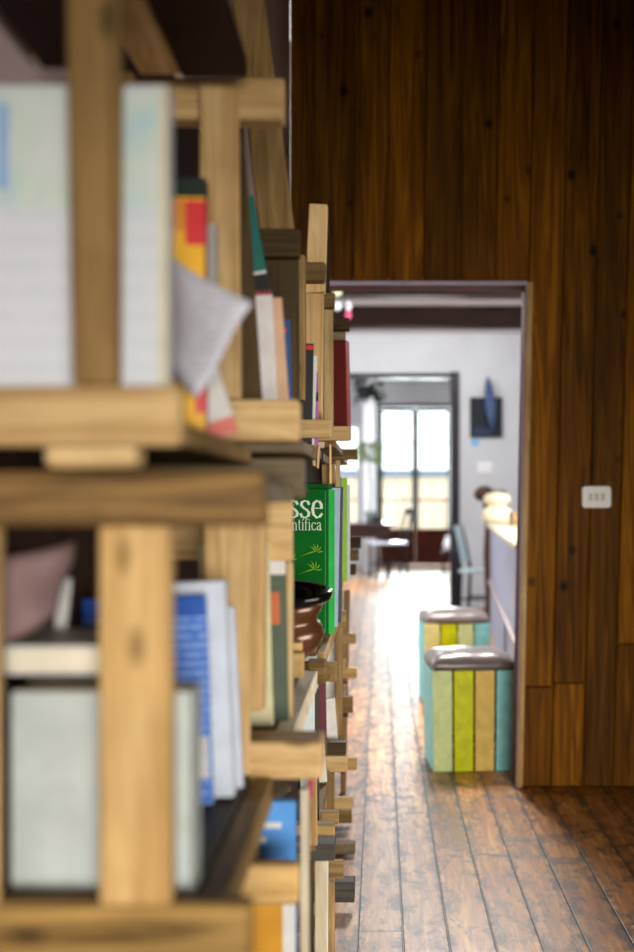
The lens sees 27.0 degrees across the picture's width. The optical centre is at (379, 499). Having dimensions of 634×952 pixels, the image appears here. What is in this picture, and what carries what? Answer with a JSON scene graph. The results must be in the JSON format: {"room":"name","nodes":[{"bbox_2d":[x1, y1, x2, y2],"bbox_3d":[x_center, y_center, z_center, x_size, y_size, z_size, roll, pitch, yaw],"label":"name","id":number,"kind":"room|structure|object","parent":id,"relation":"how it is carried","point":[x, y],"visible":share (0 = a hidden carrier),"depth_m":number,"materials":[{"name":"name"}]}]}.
{"room":"living room","nodes":[
{"label":"living room","id":0,"kind":"room"},
{"bbox_2d":[0,0,289,224],"bbox_3d":[-0.405,-0.500,0.930,0.120,3.200,8.260,0,0,0],"label":"wall","id":1,"kind":"structure","parent":0,"point":[18,65],"depth_m":2.22,"materials":[{"name":"paint"}]},
{"bbox_2d":[350,382,449,565],"bbox_3d":[0.310,-0.430,22.100,4.420,3.060,0.200,0,0,0],"label":"wall","id":2,"kind":"structure","parent":0,"point":[397,392],"depth_m":22.00,"materials":[{"name":"paint"}]},
{"bbox_2d":[340,425,359,521],"bbox_3d":[-0.640,-0.350,22.040,0.620,1.800,0.120,0,0,0],"label":"window","id":3,"kind":"structure","parent":2,"relation":"in","point":[352,426],"depth_m":21.98,"materials":[{"name":"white glass"}]},
{"bbox_2d":[376,404,449,563],"bbox_3d":[0.590,-0.250,22.035,1.300,2.700,0.130,0,0,0],"label":"door","id":4,"kind":"structure","parent":2,"relation":"in","point":[425,546],"depth_m":22.00,"materials":[{"name":"red wood"}]},
{"bbox_2d":[350,379,449,381],"bbox_3d":[0.310,-2.010,17.910,4.420,0.100,8.580,0,0,0],"label":"ceiling","id":5,"kind":"structure","parent":0,"point":[351,380],"depth_m":21.65,"materials":[{"name":"white paint"}]},
{"bbox_2d":[352,379,388,405],"bbox_3d":[-0.156,-1.680,19.593,0.573,0.560,0.510,0,0,-37],"label":"hanging planter","id":6,"kind":"object","parent":5,"relation":"hanging from","point":[365,392],"visible":0.98,"depth_m":19.52,"materials":[{"name":"green plant"}]},
{"bbox_2d":[335,300,521,333],"bbox_3d":[0.100,-1.750,9.390,4.840,0.100,8.419,0,0,0],"label":"ceiling","id":7,"kind":"structure","parent":0,"point":[343,302],"depth_m":11.48,"materials":[{"name":"white paint"}]},
{"bbox_2d":[330,291,521,299],"bbox_3d":[0.100,-1.609,9.900,4.600,0.179,0.240,0,0,0],"label":"beam","id":8,"kind":"structure","parent":7,"relation":"attached to","point":[353,295],"depth_m":9.81,"materials":[{"name":"white paint"}]},
{"bbox_2d":[333,291,341,310],"bbox_3d":[-0.312,-1.477,9.700,0.068,0.176,0.068,0,0,0],"label":"ornament","id":9,"kind":"object","parent":8,"relation":"hanging from","point":[338,305],"visible":0.66,"depth_m":9.68,"materials":[{"name":"white"}]},
{"bbox_2d":[345,294,351,318],"bbox_3d":[-0.232,-1.423,9.720,0.050,0.194,0.050,0,0,0],"label":"hanging ornament","id":10,"kind":"object","parent":8,"relation":"hanging from","point":[348,305],"visible":0.93,"depth_m":9.70,"materials":[{"name":"white"}]},
{"bbox_2d":[334,306,520,329],"bbox_3d":[0.100,-1.609,11.665,4.600,0.179,0.230,0,0,0],"label":"beam","id":11,"kind":"structure","parent":7,"relation":"attached to","point":[363,317],"depth_m":11.55,"materials":[{"name":"brown wood"}]},
{"bbox_2d":[346,334,520,607],"bbox_3d":[0.100,-0.300,13.560,4.840,2.800,0.120,0,0,0],"label":"wall","id":12,"kind":"structure","parent":0,"point":[476,357],"depth_m":13.50,"materials":[{"name":"paint"}]},
{"bbox_2d":[350,373,451,378],"bbox_3d":[0.095,-1.270,13.555,1.290,0.050,0.170,0,0,0],"label":"trim","id":13,"kind":"structure","parent":12,"relation":"attached to","point":[352,375],"depth_m":13.47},
{"bbox_2d":[450,372,458,606],"bbox_3d":[0.765,-0.105,13.555,0.090,2.410,0.170,0,0,0],"label":"trim","id":14,"kind":"structure","parent":12,"relation":"attached to","point":[454,380],"depth_m":13.47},
{"bbox_2d":[471,439,478,445],"bbox_3d":[0.972,-0.588,13.496,0.082,0.072,0.004,0,0,0],"label":"note","id":15,"kind":"object","parent":12,"relation":"attached to","point":[474,442],"visible":1,"depth_m":13.49,"materials":[{"name":"blue paper"}]},
{"bbox_2d":[478,462,492,472],"bbox_3d":[1.074,-0.330,13.490,0.153,0.118,0.016,0,0,0],"label":"light switch","id":16,"kind":"object","parent":12,"relation":"attached to","point":[483,467],"visible":1,"depth_m":13.49,"materials":[{"name":"white paint"}]},
{"bbox_2d":[470,397,501,436],"bbox_3d":[1.084,-0.844,13.480,0.327,0.409,0.036,0,0,0],"label":"painting","id":17,"kind":"object","parent":12,"relation":"attached to","point":[479,425],"visible":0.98,"depth_m":13.46,"materials":[{"name":"blue paint"}]},
{"bbox_2d":[484,377,495,429],"bbox_3d":[1.120,-0.982,13.393,0.118,0.534,0.116,0,0,0],"label":"hanging ornament","id":18,"kind":"object","parent":12,"relation":"hanging from","point":[490,403],"visible":1,"depth_m":13.36,"materials":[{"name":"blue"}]},
{"bbox_2d":[290,0,633,785],"bbox_3d":[1.409,-0.500,5.120,3.509,3.200,0.120,0,0,0],"label":"wall","id":19,"kind":"structure","parent":0,"point":[440,140],"depth_m":5.06,"materials":[{"name":"brown wood"}]},
{"bbox_2d":[330,285,524,290],"bbox_3d":[0.113,-0.829,5.120,0.895,0.020,0.132,0,0,0],"label":"trim","id":20,"kind":"structure","parent":19,"relation":"attached to","point":[332,287],"depth_m":5.09,"materials":[{"name":"red wood"}]},
{"bbox_2d":[330,281,527,284],"bbox_3d":[0.115,-0.830,5.048,0.899,0.017,0.012,0,0,0],"label":"trim","id":21,"kind":"structure","parent":19,"relation":"attached to","point":[331,282],"depth_m":5.04,"materials":[{"name":"wood"}]},
{"bbox_2d":[512,285,525,784],"bbox_3d":[0.543,0.133,5.119,0.052,1.935,0.142,0,0,0],"label":"trim","id":22,"kind":"structure","parent":19,"relation":"attached to","point":[523,290],"depth_m":5.12,"materials":[{"name":"red wood"}]},
{"bbox_2d":[515,282,532,787],"bbox_3d":[0.554,0.133,5.051,0.064,1.935,0.015,0,0,0],"label":"trim","id":23,"kind":"structure","parent":19,"relation":"attached to","point":[529,300],"depth_m":5.04,"materials":[{"name":"orange wood"}]},
{"bbox_2d":[582,486,610,507],"bbox_3d":[0.829,-0.011,5.053,0.113,0.084,0.013,0,0,0],"label":"socket plate","id":24,"kind":"object","parent":19,"relation":"attached to","point":[592,496],"visible":1,"depth_m":5.05,"materials":[{"name":"beige plastic"}]},
{"bbox_2d":[588,493,592,500],"bbox_3d":[0.805,-0.011,5.047,0.019,0.034,0.002,0,0,0],"label":"socket","id":25,"kind":"object","parent":24,"relation":"attached to","point":[590,495],"depth_m":5.05,"materials":[{"name":"white plastic"}]},
{"bbox_2d":[594,493,598,500],"bbox_3d":[0.829,-0.011,5.047,0.019,0.034,0.002,0,0,0],"label":"socket","id":26,"kind":"object","parent":24,"relation":"attached to","point":[596,495],"depth_m":5.05,"materials":[{"name":"white plastic"}]},
{"bbox_2d":[600,493,604,500],"bbox_3d":[0.853,-0.011,5.047,0.019,0.034,0.002,0,0,0],"label":"socket","id":27,"kind":"object","parent":24,"relation":"attached to","point":[602,495],"depth_m":5.05,"materials":[{"name":"white plastic"}]},
{"bbox_2d":[297,564,633,951],"bbox_3d":[0.100,1.150,9.900,6.200,0.100,26.200,0,0,0],"label":"floor","id":28,"kind":"structure","parent":0,"point":[467,861],"depth_m":4.28,"materials":[{"name":"brown wood"}]},
{"bbox_2d":[0,0,293,951],"bbox_3d":[-0.225,0.272,1.290,0.259,1.655,0.880,0,0,0],"label":"bookshelf","id":29,"kind":"object","parent":28,"relation":"on","point":[72,459],"visible":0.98,"depth_m":1.10,"materials":[{"name":"brown wood"}]},
{"bbox_2d":[25,674,98,685],"bbox_3d":[-0.297,0.253,1.260,0.070,0.196,0.050,0,0,0],"label":"book","id":30,"kind":"object","parent":29,"relation":"on","point":[28,677],"visible":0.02,"depth_m":1.24,"materials":[{"name":"paper"}]},
{"bbox_2d":[4,628,98,673],"bbox_3d":[-0.291,0.141,1.248,0.094,0.025,0.165,0,0,0],"label":"book","id":31,"kind":"object","parent":30,"relation":"on","point":[46,650],"visible":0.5,"depth_m":1.17,"materials":[{"name":"paper"}]},
{"bbox_2d":[4,541,75,643],"bbox_3d":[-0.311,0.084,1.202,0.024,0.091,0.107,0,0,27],"label":"bowl","id":32,"kind":"object","parent":31,"relation":"on","point":[33,581],"visible":0.97,"depth_m":1.19,"materials":[{"name":"ceramic"}]},
{"bbox_2d":[54,578,71,628],"bbox_3d":[-0.315,0.102,1.312,0.017,0.051,0.004,0,0,0],"label":"book","id":33,"kind":"object","parent":31,"relation":"on","point":[61,617],"visible":0.8,"depth_m":1.31,"materials":[{"name":"paper"}]},
{"bbox_2d":[0,86,172,386],"bbox_3d":[-0.268,-0.214,1.167,0.166,0.294,0.036,0,0,0],"label":"book","id":34,"kind":"object","parent":29,"relation":"on","point":[36,307],"visible":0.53,"depth_m":1.15,"materials":[{"name":"paper"}]},
{"bbox_2d":[0,90,158,206],"bbox_3d":[-0.268,-0.306,1.150,0.165,0.101,0.001,0,0,0],"label":"print","id":35,"kind":"object","parent":34,"relation":"attached to","point":[34,142],"depth_m":1.15},
{"bbox_2d":[11,681,200,894],"bbox_3d":[-0.245,0.260,1.192,0.158,0.183,0.066,0,0,0],"label":"book","id":36,"kind":"object","parent":29,"relation":"on","point":[55,839],"visible":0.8,"depth_m":1.16,"materials":[{"name":"white paper"}]},
{"bbox_2d":[82,594,213,804],"bbox_3d":[-0.265,0.230,1.508,0.148,0.243,0.019,0,0,0],"label":"book","id":37,"kind":"object","parent":29,"relation":"on","point":[191,619],"visible":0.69,"depth_m":1.50,"materials":[{"name":"paper"}]},
{"bbox_2d":[173,197,205,430],"bbox_3d":[-0.254,-0.196,1.425,0.131,0.258,0.032,0,0,-8],"label":"book","id":38,"kind":"object","parent":29,"relation":"on","point":[189,213],"visible":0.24,"depth_m":1.42,"materials":[{"name":"paper"}]},
{"bbox_2d":[173,178,207,210],"bbox_3d":[-0.255,-0.232,1.635,0.080,0.328,0.030,0,0,0],"label":"book","id":39,"kind":"object","parent":29,"relation":"on","point":[182,187],"visible":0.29,"depth_m":1.62,"materials":[{"name":"paper"}]},
{"bbox_2d":[175,580,236,797],"bbox_3d":[-0.240,0.223,1.549,0.141,0.257,0.028,0,0,0],"label":"book","id":40,"kind":"object","parent":29,"relation":"on","point":[222,723],"visible":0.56,"depth_m":1.53,"materials":[{"name":"white paper"}]},
{"bbox_2d":[205,211,207,431],"bbox_3d":[-0.258,-0.195,1.472,0.130,0.255,0.012,0,0,-8],"label":"book","id":41,"kind":"object","parent":29,"relation":"on","point":[206,245],"visible":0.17,"depth_m":1.48,"materials":[{"name":"paper"}]},
{"bbox_2d":[208,224,217,366],"bbox_3d":[-0.254,-0.196,1.562,0.120,0.257,0.025,0,0,0],"label":"book","id":42,"kind":"object","parent":29,"relation":"on","point":[212,229],"visible":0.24,"depth_m":1.55,"materials":[{"name":"paper"}]},
{"bbox_2d":[173,258,252,397],"bbox_3d":[-0.187,-0.181,1.347,0.139,0.157,0.024,0,0,41],"label":"book","id":43,"kind":"object","parent":29,"relation":"on","point":[206,315],"visible":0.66,"depth_m":1.33,"materials":[{"name":"white paper"}]},
{"bbox_2d":[208,367,237,436],"bbox_3d":[-0.194,-0.123,1.503,0.066,0.110,0.007,0,0,0],"label":"book","id":44,"kind":"object","parent":29,"relation":"on","point":[221,421],"visible":0.46,"depth_m":1.50,"materials":[{"name":"paper"}]},
{"bbox_2d":[228,606,243,787],"bbox_3d":[-0.230,0.239,1.590,0.131,0.223,0.020,0,0,0],"label":"book","id":45,"kind":"object","parent":29,"relation":"on","point":[232,620],"visible":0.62,"depth_m":1.58,"materials":[{"name":"paper"}]},
{"bbox_2d":[123,45,324,951],"bbox_3d":[-0.209,0.200,2.150,0.270,1.800,1.061,0,0,0],"label":"bookshelf","id":46,"kind":"object","parent":28,"relation":"on","point":[215,152],"visible":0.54,"depth_m":1.74,"materials":[{"name":"brown wood"}]},
{"bbox_2d":[198,542,273,730],"bbox_3d":[-0.206,0.196,1.890,0.100,0.267,0.020,-1,0,0],"label":"book","id":47,"kind":"object","parent":46,"relation":"on","point":[263,720],"visible":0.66,"depth_m":1.88,"materials":[{"name":"paper"}]},
{"bbox_2d":[249,195,269,291],"bbox_3d":[-0.216,-0.288,2.071,0.162,0.376,0.023,0,0,0],"label":"book","id":48,"kind":"object","parent":46,"relation":"on","point":[261,282],"visible":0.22,"depth_m":2.06,"materials":[{"name":"paper"}]},
{"bbox_2d":[232,0,293,228],"bbox_3d":[-0.199,-0.671,2.216,0.110,0.437,0.022,0,0,0],"label":"plank","id":49,"kind":"object","parent":46,"relation":"on","point":[268,162],"visible":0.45,"depth_m":2.21,"materials":[{"name":"brown wood"}]},
{"bbox_2d":[255,291,277,399],"bbox_3d":[-0.173,-0.205,1.966,0.046,0.211,0.013,0,0,0],"label":"book","id":50,"kind":"object","parent":46,"relation":"on","point":[264,299],"visible":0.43,"depth_m":1.96,"materials":[{"name":"paper"}]},
{"bbox_2d":[253,798,296,951],"bbox_3d":[-0.184,0.554,1.799,0.140,0.290,0.022,0,0,0],"label":"book","id":51,"kind":"object","parent":46,"relation":"on","point":[274,926],"visible":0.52,"depth_m":1.79,"materials":[{"name":"paper"}]},
{"bbox_2d":[253,859,282,951],"bbox_3d":[-0.165,0.593,1.789,0.067,0.212,0.001,0,0,0],"label":"picture","id":52,"kind":"object","parent":51,"relation":"attached to","point":[267,919],"depth_m":1.79},
{"bbox_2d":[270,561,288,725],"bbox_3d":[-0.196,0.209,1.939,0.121,0.241,0.032,-1,0,0],"label":"book","id":53,"kind":"object","parent":46,"relation":"on","point":[278,584],"visible":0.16,"depth_m":1.93,"materials":[{"name":"paper"}]},
{"bbox_2d":[273,297,288,399],"bbox_3d":[-0.167,-0.203,2.002,0.064,0.207,0.014,0,0,0],"label":"book","id":54,"kind":"object","parent":46,"relation":"on","point":[280,350],"visible":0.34,"depth_m":2.00,"materials":[{"name":"paper"}]},
{"bbox_2d":[283,319,292,399],"bbox_3d":[-0.198,-0.200,2.210,0.100,0.199,0.021,-1,0,0],"label":"book","id":55,"kind":"object","parent":46,"relation":"on","point":[287,323],"visible":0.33,"depth_m":2.20,"materials":[{"name":"paper"}]},
{"bbox_2d":[308,779,312,797],"bbox_3d":[-0.097,0.386,1.841,0.006,0.056,0.009,0,0,0],"label":"ribbon","id":56,"kind":"object","parent":46,"relation":"hanging from","point":[310,781],"visible":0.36,"depth_m":1.84,"materials":[{"name":"fabric"}]},
{"bbox_2d":[294,580,332,658],"bbox_3d":[-0.212,0.241,2.406,0.253,0.178,0.252,0,0,-15],"label":"vase","id":57,"kind":"object","parent":46,"relation":"on","point":[309,597],"visible":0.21,"depth_m":2.36,"materials":[{"name":"brown ceramic"}]},
{"bbox_2d":[272,203,343,951],"bbox_3d":[-0.218,0.247,2.985,0.253,1.708,0.950,0,0,0],"label":"bookshelf","id":58,"kind":"object","parent":28,"relation":"on","point":[324,868],"visible":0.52,"depth_m":2.71,"materials":[{"name":"brown wood"}]},
{"bbox_2d":[291,688,318,820],"bbox_3d":[-0.161,0.554,2.850,0.060,0.291,0.020,0,0,0],"label":"book","id":59,"kind":"object","parent":58,"relation":"on","point":[295,783],"visible":0.25,"depth_m":2.84,"materials":[{"name":"paper"}]},
{"bbox_2d":[300,344,313,444],"bbox_3d":[-0.160,-0.213,2.651,0.051,0.203,0.007,1,0,0],"label":"book","id":60,"kind":"object","parent":58,"relation":"on","point":[307,405],"visible":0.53,"depth_m":2.65,"materials":[{"name":"paper"}]},
{"bbox_2d":[300,695,314,788],"bbox_3d":[-0.153,0.545,2.783,0.030,0.308,0.006,0,0,0],"label":"book","id":61,"kind":"object","parent":58,"relation":"on","point":[309,725],"visible":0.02,"depth_m":2.78,"materials":[{"name":"paper"}]},
{"bbox_2d":[286,489,334,634],"bbox_3d":[-0.225,0.138,2.980,0.243,0.323,0.047,0,0,14],"label":"book","id":62,"kind":"object","parent":58,"relation":"on","point":[314,514],"visible":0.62,"depth_m":2.94,"materials":[{"name":"paper"}]},
{"bbox_2d":[312,356,316,444],"bbox_3d":[-0.147,-0.201,2.662,0.041,0.181,0.006,0,0,0],"label":"book","id":63,"kind":"object","parent":58,"relation":"on","point":[315,357],"visible":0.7,"depth_m":2.66,"materials":[{"name":"paper"}]},
{"bbox_2d":[314,372,317,444],"bbox_3d":[-0.145,-0.185,2.675,0.041,0.148,0.009,0,0,0],"label":"book","id":64,"kind":"object","parent":58,"relation":"on","point":[316,405],"visible":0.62,"depth_m":2.67,"materials":[{"name":"paper"}]},
{"bbox_2d":[305,484,331,488],"bbox_3d":[-0.206,0.130,3.024,0.190,0.338,0.035,0,0,10],"label":"book","id":65,"kind":"object","parent":58,"relation":"on","point":[310,486],"visible":0.02,"depth_m":3.00,"materials":[{"name":"paper"}]},
{"bbox_2d":[319,759,326,781],"bbox_3d":[-0.165,0.647,3.260,0.068,0.105,0.020,0,0,0],"label":"book","id":66,"kind":"object","parent":58,"relation":"on","point":[323,778],"visible":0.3,"depth_m":3.25,"materials":[{"name":"paper"}]},
{"bbox_2d":[332,488,339,626],"bbox_3d":[-0.167,0.134,3.115,0.140,0.328,0.030,1,0,0],"label":"book","id":67,"kind":"object","parent":58,"relation":"on","point":[337,490],"visible":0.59,"depth_m":3.10,"materials":[{"name":"paper"}]},
{"bbox_2d":[332,487,342,622],"bbox_3d":[-0.163,0.132,3.235,0.140,0.331,0.030,1,0,0],"label":"book","id":68,"kind":"object","parent":58,"relation":"on","point":[341,488],"visible":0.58,"depth_m":3.22,"materials":[{"name":"paper"}]},
{"bbox_2d":[314,212,357,901],"bbox_3d":[-0.205,0.155,3.909,0.278,1.891,0.901,0,0,0],"label":"bookshelf","id":69,"kind":"object","parent":28,"relation":"on","point":[335,329],"visible":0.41,"depth_m":3.52,"materials":[{"name":"brown wood"}]},
{"bbox_2d":[304,639,334,697],"bbox_3d":[-0.190,0.546,3.915,0.130,0.266,0.030,0,0,0],"label":"book","id":70,"kind":"object","parent":69,"relation":"on","point":[330,686],"visible":0.02,"depth_m":3.90,"materials":[{"name":"paper"}]},
{"bbox_2d":[318,682,326,739],"bbox_3d":[-0.158,0.539,3.626,0.020,0.320,0.012,-1,0,0],"label":"book","id":71,"kind":"object","parent":69,"relation":"on","point":[322,687],"visible":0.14,"depth_m":3.62,"materials":[{"name":"paper"}]},
{"bbox_2d":[326,697,337,739],"bbox_3d":[-0.154,0.623,3.650,0.080,0.152,0.020,0,0,0],"label":"book","id":72,"kind":"object","parent":69,"relation":"on","point":[332,734],"visible":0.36,"depth_m":3.64,"materials":[{"name":"paper"}]},
{"bbox_2d":[323,341,350,440],"bbox_3d":[-0.168,-0.304,3.700,0.162,0.278,0.055,-1,0,9],"label":"book","id":73,"kind":"object","parent":69,"relation":"on","point":[342,405],"visible":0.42,"depth_m":3.66,"materials":[{"name":"red paper"}]},
{"bbox_2d":[341,478,346,581],"bbox_3d":[-0.167,0.087,3.875,0.140,0.304,0.030,0,0,0],"label":"book","id":74,"kind":"object","parent":69,"relation":"on","point":[343,480],"visible":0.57,"depth_m":3.86,"materials":[{"name":"paper"}]},
{"bbox_2d":[347,485,349,578],"bbox_3d":[-0.161,0.097,4.005,0.140,0.285,0.030,0,0,0],"label":"book","id":75,"kind":"object","parent":69,"relation":"on","point":[348,486],"visible":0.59,"depth_m":3.99,"materials":[{"name":"paper"}]},
{"bbox_2d":[324,460,360,822],"bbox_3d":[-0.207,0.290,4.705,0.275,1.621,0.670,0,0,0],"label":"bookshelf","id":76,"kind":"object","parent":28,"relation":"on","point":[344,804],"visible":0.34,"depth_m":4.90,"materials":[{"name":"brown wood"}]},
{"bbox_2d":[363,379,375,572],"bbox_3d":[-0.159,-0.430,20.090,0.197,3.060,0.180,0,0,0],"label":"column","id":77,"kind":"structure","parent":28,"relation":"on","point":[369,408],"depth_m":20.00,"materials":[{"name":"white paint"}]},
{"bbox_2d":[350,522,394,577],"bbox_3d":[-0.247,0.713,19.050,0.916,0.775,0.900,0,0,0],"label":"table","id":78,"kind":"object","parent":28,"relation":"on","point":[357,529],"visible":0.53,"depth_m":18.64,"materials":[{"name":"brown wood"}]},
{"bbox_2d":[354,441,385,521],"bbox_3d":[-0.152,-0.275,19.308,0.503,1.198,0.522,0,0,0],"label":"potted plant","id":79,"kind":"object","parent":78,"relation":"on","point":[369,514],"visible":0.96,"depth_m":19.25,"materials":[{"name":"green plant"}]},
{"bbox_2d":[373,516,382,522],"bbox_3d":[-0.029,0.277,19.000,0.143,0.094,0.200,0,0,0],"label":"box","id":80,"kind":"object","parent":78,"relation":"on","point":[376,519],"visible":1,"depth_m":18.90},
{"bbox_2d":[368,508,413,580],"bbox_3d":[0.154,0.604,18.309,0.570,0.994,0.483,0,0,-12],"label":"chair","id":81,"kind":"object","parent":28,"relation":"on","point":[409,511],"visible":1,"depth_m":18.14,"materials":[{"name":"grey wood"}]},
{"bbox_2d":[441,550,449,574],"bbox_3d":[1.014,0.920,19.400,0.220,0.360,0.220,0,0,0],"label":"stand","id":82,"kind":"object","parent":28,"relation":"on","point":[442,551],"visible":0.54,"depth_m":19.30,"materials":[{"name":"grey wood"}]},
{"bbox_2d":[443,536,449,549],"bbox_3d":[1.018,0.632,19.396,0.181,0.215,0.170,0,0,41],"label":"jug","id":83,"kind":"object","parent":82,"relation":"on","point":[446,544],"visible":0.47,"depth_m":19.34,"materials":[{"name":"white ceramic"}]},
{"bbox_2d":[418,606,489,700],"bbox_3d":[0.405,0.846,7.300,0.370,0.506,0.370,0,0,-4],"label":"stool","id":84,"kind":"object","parent":28,"relation":"on","point":[448,626],"visible":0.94,"depth_m":7.13,"materials":[{"name":"wood"}]},
{"bbox_2d":[418,606,489,623],"bbox_3d":[0.405,0.630,7.300,0.372,0.075,0.372,0,0,-4],"label":"seat cushion","id":85,"kind":"object","parent":84,"relation":"on","point":[449,614],"depth_m":7.14,"materials":[{"name":"grey leather"}]},
{"bbox_2d":[450,525,484,606],"bbox_3d":[0.944,0.668,12.412,0.495,0.865,0.420,0,0,18],"label":"chair","id":86,"kind":"object","parent":28,"relation":"on","point":[461,547],"visible":0.65,"depth_m":12.40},
{"bbox_2d":[423,646,513,771],"bbox_3d":[0.369,0.857,5.510,0.355,0.484,0.355,0,0,-4],"label":"stool","id":87,"kind":"object","parent":28,"relation":"on","point":[468,690],"visible":0.95,"depth_m":5.34,"materials":[{"name":"multicoloured wood"}]},
{"bbox_2d":[424,646,513,669],"bbox_3d":[0.369,0.652,5.510,0.357,0.075,0.357,0,0,-5],"label":"seat cushion","id":88,"kind":"object","parent":87,"relation":"on","point":[453,657],"depth_m":5.36,"materials":[{"name":"silver leather"}]},
{"bbox_2d":[473,486,506,621],"bbox_3d":[1.006,0.485,12.000,0.320,1.230,0.260,0,0,0],"label":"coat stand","id":89,"kind":"object","parent":28,"relation":"on","point":[480,492],"visible":0.29,"depth_m":11.96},
{"bbox_2d":[486,522,516,659],"bbox_3d":[0.945,0.635,7.781,0.520,0.927,4.958,0,0,3],"label":"countertop","id":90,"kind":"structure","parent":28,"relation":"on","point":[503,536],"depth_m":7.63,"materials":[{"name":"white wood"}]},
{"bbox_2d":[481,492,511,521],"bbox_3d":[0.899,0.055,10.147,0.240,0.232,0.240,0,0,0],"label":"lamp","id":91,"kind":"object","parent":90,"relation":"on","point":[496,511],"visible":0.94,"depth_m":10.06,"materials":[{"name":"beige wood"}]},
{"bbox_2d":[509,512,516,525],"bbox_3d":[1.044,0.129,8.987,0.300,0.085,0.340,0,0,0],"label":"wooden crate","id":92,"kind":"object","parent":90,"relation":"on","point":[512,515],"visible":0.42,"depth_m":8.90,"materials":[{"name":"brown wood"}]},
{"label":"outside","id":93,"kind":"structure","parent":0,"visible":0},
{"bbox_3d":[1.000,1.170,26.600,14.000,0.100,8.800,0,0,0],"label":"terrace","id":94,"kind":"object","parent":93,"visible":0},
{"bbox_2d":[342,469,446,549],"bbox_3d":[1.000,0.220,29.750,12.100,1.800,0.700,0,0,0],"label":"wall","id":95,"kind":"structure","parent":94,"relation":"on","point":[395,485],"depth_m":29.50,"materials":[{"name":"beige paint"}]},
{"bbox_2d":[350,499,446,528],"bbox_3d":[0.750,0.549,24.600,6.500,1.142,0.043,0,0,0],"label":"balcony railing","id":96,"kind":"object","parent":94,"relation":"on","point":[395,500],"visible":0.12,"depth_m":24.58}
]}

